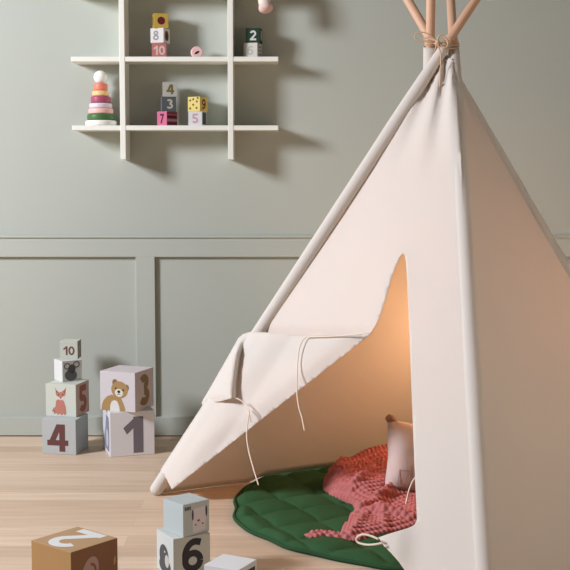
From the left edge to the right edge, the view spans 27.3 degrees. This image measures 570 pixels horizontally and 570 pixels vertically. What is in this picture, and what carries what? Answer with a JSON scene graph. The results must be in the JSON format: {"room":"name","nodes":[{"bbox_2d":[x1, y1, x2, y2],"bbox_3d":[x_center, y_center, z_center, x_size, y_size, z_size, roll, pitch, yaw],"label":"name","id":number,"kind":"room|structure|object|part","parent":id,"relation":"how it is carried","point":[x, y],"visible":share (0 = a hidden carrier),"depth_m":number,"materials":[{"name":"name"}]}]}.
{"room":"children's room","nodes":[
{"label":"children's room","id":0,"kind":"room"},
{"bbox_2d":[0,436,381,569],"bbox_3d":[0.000,0.811,1.573,8.000,0.050,5.385,0,5,0],"label":"floor","id":1,"kind":"structure","parent":0,"point":[42,495],"depth_m":3.33,"materials":[{"name":"brown wood"}]},
{"bbox_2d":[42,413,87,454],"bbox_3d":[-0.748,0.505,3.998,0.119,0.119,0.120,1,5,10],"label":"box","id":2,"kind":"object","parent":1,"relation":"on","point":[60,434],"visible":0.9,"depth_m":3.94,"materials":[{"name":"white cardboard"}]},
{"bbox_2d":[46,379,88,416],"bbox_3d":[-0.747,0.387,4.031,0.111,0.111,0.111,1,5,14],"label":"box","id":3,"kind":"object","parent":2,"relation":"on","point":[65,399],"visible":0.98,"depth_m":3.98,"materials":[{"name":"white cardboard"}]},
{"bbox_2d":[52,388,65,414],"bbox_3d":[-0.767,0.394,3.979,0.053,0.098,0.001,1,5,14],"label":"print","id":4,"kind":"object","parent":3,"relation":"attached to","point":[58,394],"depth_m":3.98},
{"bbox_2d":[54,358,81,381],"bbox_3d":[-0.750,0.292,4.056,0.072,0.072,0.073,-3,6,-33],"label":"box","id":5,"kind":"object","parent":3,"relation":"on","point":[65,370],"visible":0.98,"depth_m":4.03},
{"bbox_2d":[60,339,80,358],"bbox_3d":[-0.746,0.223,4.083,0.062,0.062,0.062,0,5,2],"label":"box","id":6,"kind":"object","parent":5,"relation":"on","point":[69,348],"visible":1,"depth_m":4.05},
{"bbox_2d":[64,361,80,380],"bbox_3d":[-0.730,0.295,4.027,0.062,0.067,0.001,-3,6,-33],"label":"print","id":7,"kind":"object","parent":5,"relation":"attached to","point":[71,375],"depth_m":4.03},
{"bbox_2d":[31,527,117,569],"bbox_3d":[-0.464,0.626,2.591,0.134,0.134,0.133,4,7,39],"label":"box","id":8,"kind":"object","parent":1,"relation":"on","point":[77,548],"visible":1,"depth_m":2.56,"materials":[{"name":"orange cardboard"}]},
{"bbox_2d":[83,556,98,569],"bbox_3d":[-0.421,0.620,2.537,0.001,0.065,0.048,4,7,39],"label":"print","id":9,"kind":"object","parent":8,"relation":"attached to","point":[92,563],"depth_m":2.54},
{"bbox_2d":[103,407,154,456],"bbox_3d":[-0.533,0.490,3.990,0.150,0.150,0.150,-2,5,-18],"label":"box","id":10,"kind":"object","parent":1,"relation":"on","point":[124,433],"visible":0.86,"depth_m":3.92,"materials":[{"name":"white cardboard"}]},
{"bbox_2d":[105,414,108,450],"bbox_3d":[-0.600,0.495,3.952,0.003,0.123,0.087,-2,6,-20],"label":"print","id":11,"kind":"object","parent":10,"relation":"attached to","point":[107,420],"depth_m":3.95},
{"bbox_2d":[100,365,153,411],"bbox_3d":[-0.535,0.350,3.971,0.133,0.132,0.133,2,6,21],"label":"box","id":12,"kind":"object","parent":10,"relation":"on","point":[123,388],"visible":1,"depth_m":3.92,"materials":[{"name":"white cardboard"}]},
{"bbox_2d":[101,379,128,411],"bbox_3d":[-0.568,0.367,3.914,0.105,0.108,0.001,2,6,21],"label":"print","id":13,"kind":"object","parent":12,"relation":"attached to","point":[114,402],"depth_m":3.91},
{"bbox_2d":[157,528,209,569],"bbox_3d":[-0.241,0.628,2.776,0.095,0.095,0.095,-3,6,-30],"label":"box","id":14,"kind":"object","parent":1,"relation":"on","point":[174,552],"visible":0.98,"depth_m":2.74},
{"bbox_2d":[159,544,170,569],"bbox_3d":[-0.282,0.644,2.753,0.001,0.068,0.065,-3,6,-30],"label":"print","id":15,"kind":"object","parent":14,"relation":"attached to","point":[164,560],"depth_m":2.76},
{"bbox_2d":[163,493,208,537],"bbox_3d":[-0.233,0.542,2.769,0.077,0.077,0.078,-5,7,-42],"label":"box","id":16,"kind":"object","parent":14,"relation":"on","point":[187,514],"visible":1,"depth_m":2.74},
{"bbox_2d":[185,505,206,533],"bbox_3d":[-0.207,0.547,2.740,0.066,0.067,0.001,-5,7,-42],"label":"print","id":17,"kind":"object","parent":16,"relation":"attached to","point":[199,514],"depth_m":2.75},
{"bbox_2d":[204,554,256,569],"bbox_3d":[-0.120,0.651,2.581,0.085,0.085,0.085,3,6,27],"label":"box","id":18,"kind":"object","parent":1,"relation":"on","point":[223,562],"visible":1,"depth_m":2.57,"materials":[{"name":"white cardboard"}]},
{"bbox_2d":[232,466,403,569],"bbox_3d":[0.404,0.613,3.315,1.122,0.026,1.126,-2,6,-22],"label":"floor mat","id":19,"kind":"object","parent":1,"relation":"on","point":[283,508],"visible":0.17,"depth_m":3.15,"materials":[{"name":"green fabric"}]},
{"bbox_2d":[304,443,416,540],"bbox_3d":[0.270,0.554,3.300,0.359,0.112,0.748,1,5,7],"label":"knitted blanket","id":20,"kind":"object","parent":19,"relation":"on","point":[358,480],"visible":0.63,"depth_m":3.24,"materials":[{"name":"pink fabric"}]},
{"bbox_2d":[385,414,415,492],"bbox_3d":[0.383,0.486,3.332,0.231,0.238,0.120,-1,5,-15],"label":"cushion","id":21,"kind":"object","parent":19,"relation":"on","point":[400,471],"visible":0.48,"depth_m":3.29,"materials":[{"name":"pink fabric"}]},
{"bbox_2d":[150,0,569,569],"bbox_3d":[0.380,-0.145,3.229,1.003,1.560,1.248,-5,7,-41],"label":"tent","id":22,"kind":"object","parent":1,"relation":"on","point":[433,293],"visible":1,"depth_m":3.15,"materials":[{"name":"white fabric"}]},
{"bbox_3d":[-0.103,0.422,3.191,0.069,0.200,0.192,0,5,0],"label":"tie cord","id":23,"kind":"part","parent":22,"relation":"part of","materials":[{"name":"white fabric"}]},
{"bbox_3d":[0.034,-0.027,3.581,0.847,1.254,0.462,0,5,0],"label":"panel","id":24,"kind":"part","parent":22,"relation":"part of","materials":[{"name":"beige fabric"}]},
{"bbox_3d":[0.129,0.247,3.152,0.198,0.263,0.162,0,5,0],"label":"tie cord","id":25,"kind":"part","parent":22,"relation":"part of","materials":[{"name":"white fabric"}]},
{"bbox_3d":[0.197,0.601,2.759,0.073,0.029,0.008,4,6,36],"label":"tie cord","id":26,"kind":"part","parent":22,"relation":"part of","materials":[{"name":"white fabric"}]},
{"bbox_3d":[0.162,0.029,2.935,0.629,1.265,0.928,0,5,0],"label":"panel","id":27,"kind":"part","parent":22,"relation":"part of","materials":[{"name":"beige fabric"}]},
{"bbox_3d":[0.305,0.493,2.836,0.030,0.071,0.021,0,5,0],"label":"tie cord","id":28,"kind":"part","parent":22,"relation":"part of","materials":[{"name":"white fabric"}]},
{"bbox_3d":[0.800,0.028,2.935,0.715,1.259,0.932,0,5,0],"label":"panel","id":29,"kind":"part","parent":22,"relation":"part of","materials":[{"name":"beige fabric"}]},
{"bbox_2d":[0,0,569,435],"bbox_3d":[0.000,-0.931,4.158,8.000,3.050,0.120,0,5,0],"label":"wall","id":30,"kind":"structure","parent":0,"point":[343,69],"depth_m":4.14,"materials":[{"name":"green paint"}]},
{"bbox_2d":[0,416,194,434],"bbox_3d":[0.000,0.507,4.222,8.000,0.068,0.017,0,5,0],"label":"baseboard","id":31,"kind":"structure","parent":30,"relation":"attached to","point":[9,425],"depth_m":4.21,"materials":[{"name":"green paint"}]},
{"bbox_2d":[136,257,156,416],"bbox_3d":[-0.496,0.186,4.193,0.068,0.579,0.017,0,5,0],"label":"trim","id":32,"kind":"structure","parent":30,"relation":"attached to","point":[145,266],"depth_m":4.18,"materials":[{"name":"green paint"}]},
{"bbox_2d":[71,0,277,159],"bbox_3d":[-0.377,-0.803,4.052,0.707,0.738,0.113,0,5,0],"label":"wall shelf","id":33,"kind":"object","parent":30,"relation":"attached to","point":[123,60],"visible":1,"depth_m":4.02,"materials":[{"name":"white paint"}]},
{"bbox_2d":[85,71,116,124],"bbox_3d":[-0.639,-0.647,4.066,0.107,0.191,0.107,0,5,0],"label":"tower","id":34,"kind":"object","parent":33,"relation":"on","point":[100,111],"visible":0.96,"depth_m":4.04,"materials":[{"name":"paint"}]},
{"bbox_2d":[152,43,166,56],"bbox_3d":[-0.433,-0.808,4.048,0.050,0.050,0.050,0,5,-4],"label":"block","id":35,"kind":"object","parent":33,"relation":"on","point":[158,49],"visible":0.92,"depth_m":4.02,"materials":[{"name":"pink wood"}]},
{"bbox_2d":[150,28,169,43],"bbox_3d":[-0.430,-0.858,4.044,0.050,0.050,0.050,2,6,20],"label":"block","id":36,"kind":"object","parent":35,"relation":"on","point":[158,35],"visible":0.96,"depth_m":4.02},
{"bbox_2d":[152,13,167,28],"bbox_3d":[-0.430,-0.907,4.039,0.050,0.050,0.050,-1,5,-14],"label":"block","id":37,"kind":"object","parent":36,"relation":"on","point":[159,20],"visible":0.98,"depth_m":4.02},
{"bbox_2d":[165,31,168,40],"bbox_3d":[-0.407,-0.857,4.035,0.001,0.036,0.030,2,6,19],"label":"print","id":38,"kind":"object","parent":36,"relation":"attached to","point":[166,33],"depth_m":4.03},
{"bbox_2d":[157,111,176,124],"bbox_3d":[-0.408,-0.577,4.069,0.050,0.050,0.050,5,7,42],"label":"block","id":39,"kind":"object","parent":33,"relation":"on","point":[163,117],"visible":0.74,"depth_m":4.05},
{"bbox_2d":[161,97,175,111],"bbox_3d":[-0.404,-0.626,4.065,0.050,0.050,0.050,-1,5,-10],"label":"block","id":40,"kind":"object","parent":39,"relation":"on","point":[167,103],"visible":0.99,"depth_m":4.04,"materials":[{"name":"black wood"}]},
{"bbox_2d":[162,82,176,96],"bbox_3d":[-0.400,-0.675,4.060,0.050,0.050,0.050,-1,5,-10],"label":"block","id":41,"kind":"object","parent":40,"relation":"on","point":[169,89],"visible":0.91,"depth_m":4.04,"materials":[{"name":"white wood"}]},
{"bbox_2d":[167,112,176,124],"bbox_3d":[-0.390,-0.576,4.053,0.001,0.043,0.045,5,7,42],"label":"print","id":42,"kind":"object","parent":39,"relation":"attached to","point":[172,117],"depth_m":4.05},
{"bbox_2d":[188,111,205,124],"bbox_3d":[-0.304,-0.577,4.069,0.050,0.050,0.050,1,5,14],"label":"block","id":43,"kind":"object","parent":33,"relation":"on","point":[194,117],"visible":0.91,"depth_m":4.05,"materials":[{"name":"white wood"}]},
{"bbox_2d":[188,96,207,111],"bbox_3d":[-0.302,-0.626,4.065,0.050,0.050,0.050,3,6,28],"label":"block","id":44,"kind":"object","parent":43,"relation":"on","point":[199,103],"visible":0.99,"depth_m":4.05,"materials":[{"name":"yellow wood"}]},
{"bbox_2d":[202,112,205,124],"bbox_3d":[-0.280,-0.577,4.063,0.001,0.042,0.040,1,5,14],"label":"print","id":45,"kind":"object","parent":43,"relation":"attached to","point":[203,113],"depth_m":4.07},
{"bbox_2d":[191,46,202,56],"bbox_3d":[-0.305,-0.803,4.053,0.041,0.039,0.031,-1,5,-8],"label":"ring","id":46,"kind":"object","parent":33,"relation":"on","point":[196,51],"visible":0.94,"depth_m":4.04,"materials":[{"name":"pink wood"}]},
{"bbox_2d":[244,43,261,56],"bbox_3d":[-0.112,-0.808,4.048,0.050,0.050,0.050,1,5,16],"label":"block","id":47,"kind":"object","parent":33,"relation":"on","point":[250,49],"visible":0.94,"depth_m":4.03,"materials":[{"name":"white wood"}]},
{"bbox_2d":[246,28,261,43],"bbox_3d":[-0.106,-0.858,4.044,0.050,0.050,0.050,1,5,8],"label":"block","id":48,"kind":"object","parent":47,"relation":"on","point":[253,35],"visible":0.95,"depth_m":4.02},
{"bbox_2d":[258,0,272,13],"bbox_3d":[-0.079,-1.052,4.004,0.080,0.259,0.154,0,5,0],"label":"toy","id":49,"kind":"object","parent":33,"relation":"on","point":[265,6],"visible":1,"depth_m":3.95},
{"bbox_3d":[-0.074,-0.998,3.989,0.055,0.108,0.114,0,5,0],"label":"leg","id":50,"kind":"part","parent":49,"relation":"part of","materials":[{"name":"white wood"}]},
{"bbox_2d":[0,238,569,256],"bbox_3d":[0.000,-0.135,4.163,8.000,0.069,0.017,0,5,0],"label":"trim","id":51,"kind":"structure","parent":30,"relation":"attached to","point":[9,247],"depth_m":4.16,"materials":[{"name":"green paint"}]},
{"bbox_2d":[0,236,569,237],"bbox_3d":[0.000,-0.171,4.157,8.000,0.007,0.023,0,5,0],"label":"trim","id":52,"kind":"structure","parent":30,"relation":"attached to","point":[0,236],"depth_m":4.15,"materials":[{"name":"green paint"}]}
]}

